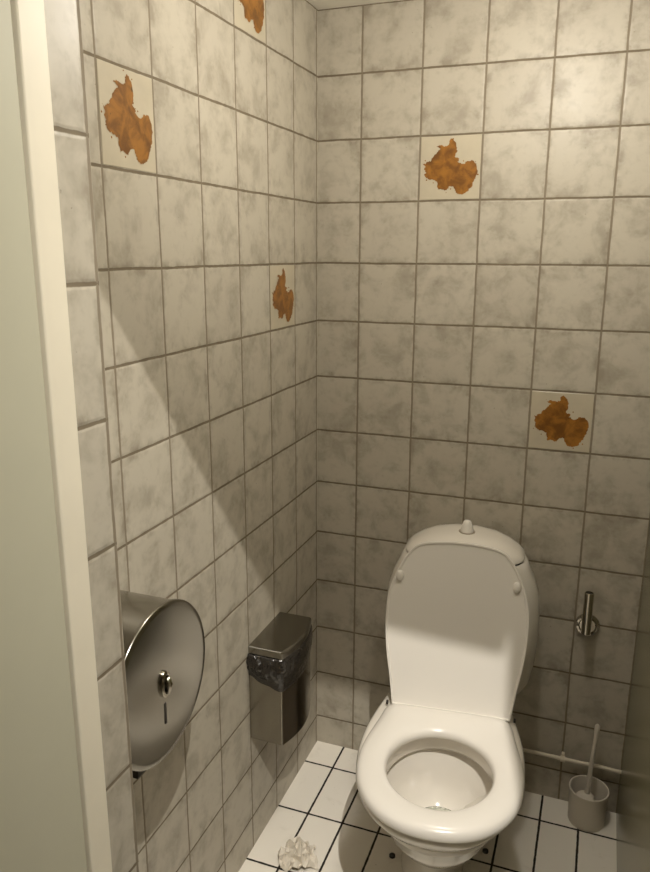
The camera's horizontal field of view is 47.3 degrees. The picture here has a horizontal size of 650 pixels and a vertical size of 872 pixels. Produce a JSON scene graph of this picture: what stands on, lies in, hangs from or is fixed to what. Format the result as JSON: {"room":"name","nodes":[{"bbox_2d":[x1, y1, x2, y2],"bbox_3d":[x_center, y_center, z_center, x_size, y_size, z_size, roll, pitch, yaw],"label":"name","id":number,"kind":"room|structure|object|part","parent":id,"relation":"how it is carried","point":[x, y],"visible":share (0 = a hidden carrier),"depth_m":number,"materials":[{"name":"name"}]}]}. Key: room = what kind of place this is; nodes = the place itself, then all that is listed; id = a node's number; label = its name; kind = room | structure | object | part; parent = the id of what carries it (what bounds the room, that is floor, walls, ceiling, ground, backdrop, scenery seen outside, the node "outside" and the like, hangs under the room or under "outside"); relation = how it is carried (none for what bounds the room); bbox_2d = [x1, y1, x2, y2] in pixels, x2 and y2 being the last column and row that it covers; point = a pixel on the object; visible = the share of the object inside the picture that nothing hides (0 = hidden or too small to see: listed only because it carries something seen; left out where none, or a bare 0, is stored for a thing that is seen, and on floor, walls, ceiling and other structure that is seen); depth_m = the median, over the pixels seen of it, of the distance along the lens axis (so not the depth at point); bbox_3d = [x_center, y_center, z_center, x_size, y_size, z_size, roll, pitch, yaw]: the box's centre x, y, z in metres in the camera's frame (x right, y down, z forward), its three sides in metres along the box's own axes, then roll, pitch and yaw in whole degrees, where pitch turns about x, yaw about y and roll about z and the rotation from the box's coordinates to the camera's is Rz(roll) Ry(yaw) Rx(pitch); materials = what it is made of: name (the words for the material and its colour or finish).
{"room":"public restroom","nodes":[
{"label":"public restroom","id":0,"kind":"room"},
{"bbox_2d":[44,0,138,871],"bbox_3d":[-0.361,0.241,0.876,0.205,2.036,0.121,5,15,20],"label":"wall","id":1,"kind":"structure","parent":0,"point":[62,17],"depth_m":0.80,"materials":[{"name":"tile"}]},
{"bbox_2d":[0,0,86,871],"bbox_3d":[-0.399,0.394,0.475,0.089,1.920,0.736,5,15,20],"label":"door","id":2,"kind":"structure","parent":1,"relation":"in","point":[42,829],"depth_m":0.72,"materials":[{"name":"paint"}]},
{"bbox_2d":[10,0,111,871],"bbox_3d":[-0.268,0.309,0.832,0.011,1.926,0.036,5,15,20],"label":"trim","id":3,"kind":"structure","parent":1,"relation":"attached to","point":[28,16],"depth_m":0.74,"materials":[{"name":"paint"}]},
{"bbox_2d":[80,0,317,871],"bbox_3d":[-0.267,0.090,1.489,0.061,2.036,1.370,5,15,20],"label":"wall","id":4,"kind":"structure","parent":0,"point":[203,114],"depth_m":1.48,"materials":[{"name":"tile"}]},
{"bbox_2d":[120,590,204,778],"bbox_3d":[-0.300,0.390,1.182,0.137,0.274,0.260,5,15,20],"label":"dispenser","id":5,"kind":"object","parent":4,"relation":"attached to","point":[164,640],"visible":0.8,"depth_m":1.15,"materials":[{"name":"silver metal"}]},
{"bbox_2d":[246,612,312,744],"bbox_3d":[-0.100,0.599,1.830,0.111,0.250,0.209,5,15,20],"label":"bin","id":6,"kind":"object","parent":4,"relation":"attached to","point":[278,658],"visible":1,"depth_m":1.77,"materials":[{"name":"silver metal"}]},
{"bbox_3d":[-0.100,0.487,1.809,0.105,0.022,0.185,5,15,20],"label":"lid","id":7,"kind":"part","parent":6,"relation":"part of","materials":[{"name":"silver metal"}]},
{"bbox_3d":[-0.061,0.633,1.830,0.018,0.180,0.178,5,15,20],"label":"panel","id":8,"kind":"part","parent":6,"relation":"part of","materials":[{"name":"grey metal"}]},
{"bbox_2d":[307,0,399,9],"bbox_3d":[0.169,-0.887,1.081,0.983,0.060,1.370,5,15,20],"label":"ceiling","id":9,"kind":"structure","parent":0,"point":[318,4],"depth_m":1.75,"materials":[{"name":"paint"}]},
{"bbox_2d":[239,741,616,871],"bbox_3d":[0.162,1.148,1.584,0.983,0.060,1.370,5,15,20],"label":"floor","id":10,"kind":"structure","parent":0,"point":[323,806],"depth_m":1.92,"materials":[{"name":"tile"}]},
{"bbox_2d":[278,836,318,871],"bbox_3d":[-0.066,1.025,1.831,0.097,0.051,0.089,-2,14,-8],"label":"crumpled tissue","id":11,"kind":"object","parent":10,"relation":"on","point":[297,853],"visible":1,"depth_m":1.82,"materials":[{"name":"paper"}]},
{"bbox_2d":[356,520,539,871],"bbox_3d":[0.286,0.667,1.697,0.384,0.820,0.695,4,14,14],"label":"toilet","id":12,"kind":"object","parent":10,"relation":"on","point":[440,763],"visible":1,"depth_m":1.72,"materials":[{"name":"white ceramic"}]},
{"bbox_3d":[0.241,0.692,1.557,0.346,0.026,0.397,4,14,14],"label":"seat","id":13,"kind":"part","parent":12,"relation":"part of","materials":[{"name":"white plastic"}]},
{"bbox_3d":[0.271,0.870,1.741,0.358,0.405,0.657,4,14,14],"label":"bowl","id":14,"kind":"part","parent":12,"relation":"part of","materials":[{"name":"white ceramic"}]},
{"bbox_3d":[0.308,0.450,1.751,0.334,0.390,0.116,4,14,14],"label":"seat lid","id":15,"kind":"part","parent":12,"relation":"part of","materials":[{"name":"white plastic"}]},
{"bbox_3d":[0.351,0.261,1.857,0.293,0.050,0.171,4,14,14],"label":"cistern lid","id":16,"kind":"part","parent":12,"relation":"part of","materials":[{"name":"white ceramic"}]},
{"bbox_3d":[0.354,0.223,1.846,0.033,0.029,0.033,4,14,14],"label":"flush knob","id":17,"kind":"part","parent":12,"relation":"part of","materials":[{"name":"white plastic"}]},
{"bbox_2d":[568,775,608,831],"bbox_3d":[0.695,0.974,1.964,0.101,0.099,0.101,5,15,20],"label":"pot","id":18,"kind":"object","parent":10,"relation":"on","point":[586,815],"visible":0.98,"depth_m":1.94,"materials":[{"name":"white plastic"}]},
{"bbox_2d":[576,724,599,800],"bbox_3d":[0.686,0.876,1.938,0.062,0.263,0.061,5,15,20],"label":"toilet brush","id":19,"kind":"object","parent":18,"relation":"in","point":[586,794],"visible":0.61,"depth_m":1.94,"materials":[{"name":"white plastic"}]},
{"bbox_3d":[0.695,0.855,1.939,0.035,0.223,0.017,-11,18,-39],"label":"handle","id":20,"kind":"part","parent":19,"relation":"part of","materials":[{"name":"white plastic"}]},
{"bbox_2d":[317,0,649,812],"bbox_3d":[0.394,-0.016,1.928,0.863,2.036,0.061,5,15,20],"label":"wall","id":21,"kind":"structure","parent":0,"point":[484,165],"depth_m":1.83,"materials":[{"name":"tile"}]},
{"bbox_2d":[523,748,620,773],"bbox_3d":[0.593,0.864,2.025,0.403,0.022,0.020,5,15,20],"label":"pipe","id":22,"kind":"object","parent":21,"relation":"attached to","point":[562,758],"visible":0.56,"depth_m":2.00,"materials":[{"name":"white metal"}]},
{"bbox_2d":[575,591,599,635],"bbox_3d":[0.665,0.453,1.872,0.060,0.141,0.063,5,15,20],"label":"holder","id":23,"kind":"object","parent":21,"relation":"attached to","point":[587,624],"visible":1,"depth_m":1.85,"materials":[{"name":"silver metal"}]},
{"bbox_3d":[0.655,0.442,1.851,0.023,0.110,0.023,5,15,20],"label":"post","id":24,"kind":"part","parent":23,"relation":"part of","materials":[{"name":"silver metal"}]},
{"bbox_2d":[616,523,649,871],"bbox_3d":[0.598,0.170,1.177,0.060,2.036,1.370,5,15,20],"label":"wall","id":25,"kind":"structure","parent":0,"point":[633,804],"depth_m":1.62,"materials":[{"name":"beige paint"}]}
]}

